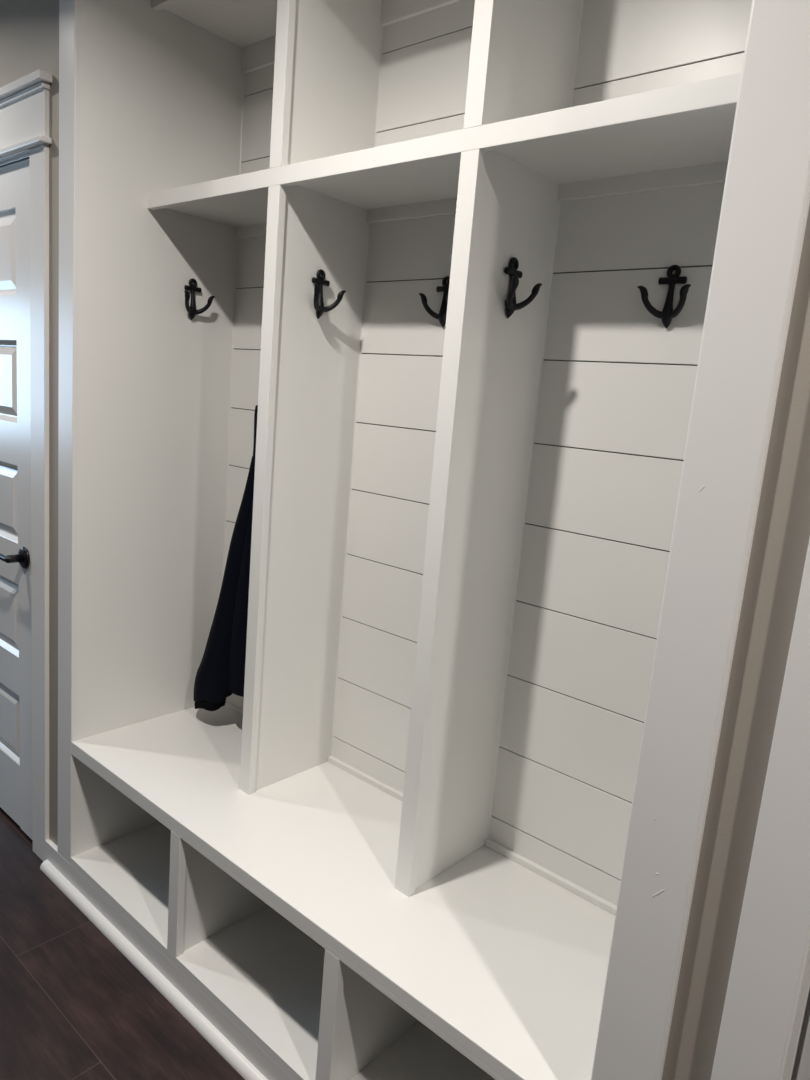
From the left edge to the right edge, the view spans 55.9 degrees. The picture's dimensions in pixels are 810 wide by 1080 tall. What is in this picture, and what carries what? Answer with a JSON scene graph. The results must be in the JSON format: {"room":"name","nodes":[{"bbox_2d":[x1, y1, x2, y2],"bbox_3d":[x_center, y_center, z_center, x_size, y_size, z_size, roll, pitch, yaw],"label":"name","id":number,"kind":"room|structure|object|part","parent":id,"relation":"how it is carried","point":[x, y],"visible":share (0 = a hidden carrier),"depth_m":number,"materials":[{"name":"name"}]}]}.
{"room":"mudroom","nodes":[
{"label":"mudroom","id":0,"kind":"room"},
{"bbox_2d":[0,807,244,1079],"bbox_3d":[-1.985,1.162,1.063,8.200,0.050,4.320,14,14,40],"label":"floor","id":1,"kind":"structure","parent":0,"point":[73,1006],"depth_m":1.82,"materials":[{"name":"brown wood"}]},
{"bbox_2d":[58,0,809,1079],"bbox_3d":[-0.097,-0.118,1.658,1.767,2.560,0.505,14,14,40],"label":"locker","id":2,"kind":"object","parent":1,"relation":"on","point":[447,821],"visible":0.88,"depth_m":1.66,"materials":[{"name":"white paint"}]},
{"bbox_3d":[-0.699,-0.265,2.181,0.019,2.560,0.492,14,14,40],"label":"panel","id":3,"kind":"part","parent":2,"relation":"part of","materials":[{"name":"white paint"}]},
{"bbox_3d":[-0.032,-1.284,1.412,1.592,0.174,0.019,14,14,40],"label":"rail","id":4,"kind":"part","parent":2,"relation":"part of","materials":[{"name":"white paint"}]},
{"bbox_2d":[184,278,214,319],"bbox_3d":[-0.587,-0.676,2.144,0.045,0.114,0.101,14,14,40],"label":"coat hook","id":5,"kind":"object","parent":2,"relation":"attached to","point":[191,309],"visible":1,"depth_m":2.15,"materials":[{"name":"black metal"}]},
{"bbox_3d":[0.058,-1.231,1.532,1.592,0.019,0.271,14,14,40],"label":"panel","id":6,"kind":"part","parent":2,"relation":"part of","materials":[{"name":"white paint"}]},
{"bbox_3d":[-0.424,0.561,2.323,0.510,0.014,0.014,14,14,40],"label":"foot moulding","id":7,"kind":"part","parent":2,"relation":"part of","materials":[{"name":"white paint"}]},
{"bbox_3d":[-0.302,-0.850,2.064,0.510,0.032,0.011,14,14,40],"label":"head moulding","id":8,"kind":"part","parent":2,"relation":"part of","materials":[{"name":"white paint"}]},
{"bbox_3d":[-0.264,-1.299,1.982,0.510,0.064,0.011,14,14,40],"label":"head moulding","id":9,"kind":"part","parent":2,"relation":"part of","materials":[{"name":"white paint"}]},
{"bbox_3d":[-0.332,0.736,1.633,1.592,0.013,0.019,14,14,40],"label":"bench rail","id":10,"kind":"part","parent":2,"relation":"part of","materials":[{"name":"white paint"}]},
{"bbox_2d":[312,269,345,318],"bbox_3d":[-0.189,-0.578,1.796,0.045,0.114,0.101,14,14,40],"label":"coat hook","id":11,"kind":"object","parent":2,"relation":"attached to","point":[318,301],"visible":1,"depth_m":1.80,"materials":[{"name":"black metal"}]},
{"bbox_3d":[-0.021,0.659,1.979,0.510,0.014,0.014,14,14,40],"label":"foot moulding","id":12,"kind":"part","parent":2,"relation":"part of","materials":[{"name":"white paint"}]},
{"bbox_3d":[0.100,-0.752,1.721,0.510,0.032,0.011,14,14,40],"label":"head moulding","id":13,"kind":"part","parent":2,"relation":"part of","materials":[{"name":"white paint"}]},
{"bbox_3d":[0.138,-1.201,1.639,0.510,0.064,0.011,14,14,40],"label":"head moulding","id":14,"kind":"part","parent":2,"relation":"part of","materials":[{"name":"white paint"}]},
{"bbox_2d":[419,276,449,326],"bbox_3d":[0.081,-0.544,1.738,0.101,0.114,0.045,14,14,40],"label":"coat hook","id":15,"kind":"object","parent":2,"relation":"attached to","point":[441,316],"visible":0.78,"depth_m":1.75,"materials":[{"name":"black metal"}]},
{"bbox_2d":[166,108,735,226],"bbox_3d":[0.019,-0.768,1.617,1.592,0.025,0.271,14,14,40],"label":"shelf","id":16,"kind":"object","parent":2,"relation":"attached to","point":[697,142],"depth_m":1.43,"materials":[{"name":"white wood"}]},
{"bbox_2d":[504,257,541,318],"bbox_3d":[0.217,-0.481,1.457,0.045,0.114,0.101,14,14,40],"label":"coat hook","id":17,"kind":"object","parent":2,"relation":"attached to","point":[510,302],"visible":1,"depth_m":1.46,"materials":[{"name":"black metal"}]},
{"bbox_3d":[0.383,0.757,1.634,0.516,0.014,0.014,14,14,40],"label":"foot moulding","id":18,"kind":"part","parent":2,"relation":"part of","materials":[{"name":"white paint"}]},
{"bbox_3d":[0.504,-0.654,1.376,0.516,0.032,0.011,14,14,40],"label":"head moulding","id":19,"kind":"part","parent":2,"relation":"part of","materials":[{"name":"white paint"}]},
{"bbox_2d":[638,265,690,327],"bbox_3d":[0.479,-0.448,1.398,0.101,0.114,0.045,14,14,40],"label":"coat hook","id":20,"kind":"object","parent":2,"relation":"attached to","point":[666,315],"visible":1,"depth_m":1.40,"materials":[{"name":"black metal"}]},
{"bbox_3d":[-0.326,-0.643,2.085,0.101,0.113,0.045,14,14,40],"label":"coat hook","id":21,"kind":"object","parent":2,"relation":"attached to","visible":0},
{"bbox_2d":[194,405,257,710],"bbox_3d":[-0.402,-0.050,2.126,0.450,1.223,0.163,14,14,40],"label":"jacket","id":22,"kind":"object","parent":21,"relation":"hanging from","point":[220,674],"visible":0.38,"depth_m":2.18,"materials":[{"name":"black fabric"}]},
{"bbox_2d":[0,0,809,1079],"bbox_3d":[-0.658,-0.297,2.205,8.000,2.620,0.586,14,14,40],"label":"wall","id":23,"kind":"structure","parent":0,"point":[29,29],"depth_m":0.94,"materials":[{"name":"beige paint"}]},
{"bbox_2d":[0,159,32,839],"bbox_3d":[-1.366,-0.101,2.442,0.768,2.005,0.097,14,14,40],"label":"door","id":24,"kind":"structure","parent":23,"relation":"in","point":[15,391],"depth_m":2.28,"materials":[{"name":"white paint"}]},
{"bbox_3d":[-1.204,0.046,2.263,0.132,0.021,0.018,14,14,40],"label":"lever","id":25,"kind":"part","parent":24,"relation":"part of","materials":[{"name":"black metal"}]},
{"bbox_3d":[-1.283,-0.859,2.324,0.538,0.235,0.030,14,14,40],"label":"panel","id":26,"kind":"part","parent":24,"relation":"part of","materials":[{"name":"white paint"}]},
{"bbox_3d":[-1.313,-0.507,2.389,0.538,0.235,0.030,14,14,40],"label":"panel","id":27,"kind":"part","parent":24,"relation":"part of","materials":[{"name":"white paint"}]},
{"bbox_3d":[-1.343,-0.154,2.454,0.538,0.235,0.030,14,14,40],"label":"panel","id":28,"kind":"part","parent":24,"relation":"part of","materials":[{"name":"white paint"}]},
{"bbox_3d":[-1.373,0.199,2.519,0.538,0.235,0.030,14,14,40],"label":"panel","id":29,"kind":"part","parent":24,"relation":"part of","materials":[{"name":"white paint"}]},
{"bbox_3d":[-1.403,0.552,2.584,0.538,0.235,0.030,14,14,40],"label":"panel","id":30,"kind":"part","parent":24,"relation":"part of","materials":[{"name":"white paint"}]},
{"bbox_3d":[-1.129,0.052,2.262,0.066,0.066,0.010,14,14,40],"label":"handle","id":31,"kind":"part","parent":24,"relation":"part of","materials":[{"name":"black metal"}]},
{"bbox_2d":[0,69,51,861],"bbox_3d":[-1.324,-0.187,2.467,1.003,2.198,0.156,14,14,40],"label":"trim","id":32,"kind":"structure","parent":23,"relation":"attached to","point":[24,102],"depth_m":2.08,"materials":[{"name":"white paint"}]},
{"bbox_3d":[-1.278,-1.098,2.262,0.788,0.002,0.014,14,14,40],"label":"head casing","id":33,"kind":"part","parent":32,"relation":"part of","materials":[{"name":"white paint"}]},
{"bbox_3d":[-1.269,-1.233,2.235,0.979,0.014,0.022,14,14,40],"label":"bed moulding","id":34,"kind":"part","parent":32,"relation":"part of","materials":[{"name":"white paint"}]},
{"bbox_3d":[-1.283,-1.106,2.254,0.999,0.016,0.032,14,14,40],"label":"fillet moulding","id":35,"kind":"part","parent":32,"relation":"part of","materials":[{"name":"white paint"}]},
{"bbox_3d":[-1.272,-1.249,2.226,1.003,0.020,0.036,14,14,40],"label":"cap moulding","id":36,"kind":"part","parent":32,"relation":"part of","materials":[{"name":"white paint"}]},
{"bbox_2d":[40,860,267,1079],"bbox_3d":[-0.381,1.146,1.694,1.888,0.022,0.021,14,14,40],"label":"trim","id":37,"kind":"structure","parent":23,"relation":"attached to","point":[188,1011],"depth_m":1.88,"materials":[{"name":"white paint"}]},
{"bbox_2d":[45,839,292,1079],"bbox_3d":[-0.372,1.115,1.706,1.901,0.079,0.014,14,14,40],"label":"baseboard","id":38,"kind":"structure","parent":23,"relation":"attached to","point":[254,1054],"depth_m":1.87,"materials":[{"name":"white paint"}]},
{"bbox_2d":[711,538,809,1079],"bbox_3d":[0.819,0.332,0.639,0.977,2.198,0.156,14,14,40],"label":"trim","id":39,"kind":"structure","parent":23,"relation":"attached to","point":[766,1014],"depth_m":0.90,"materials":[{"name":"white paint"}]},
{"bbox_2d":[797,1017,809,1079],"bbox_3d":[0.797,0.415,0.637,0.764,2.005,0.035,14,14,40],"label":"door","id":40,"kind":"structure","parent":23,"relation":"in","point":[804,1067],"depth_m":0.91,"materials":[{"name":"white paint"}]}
]}

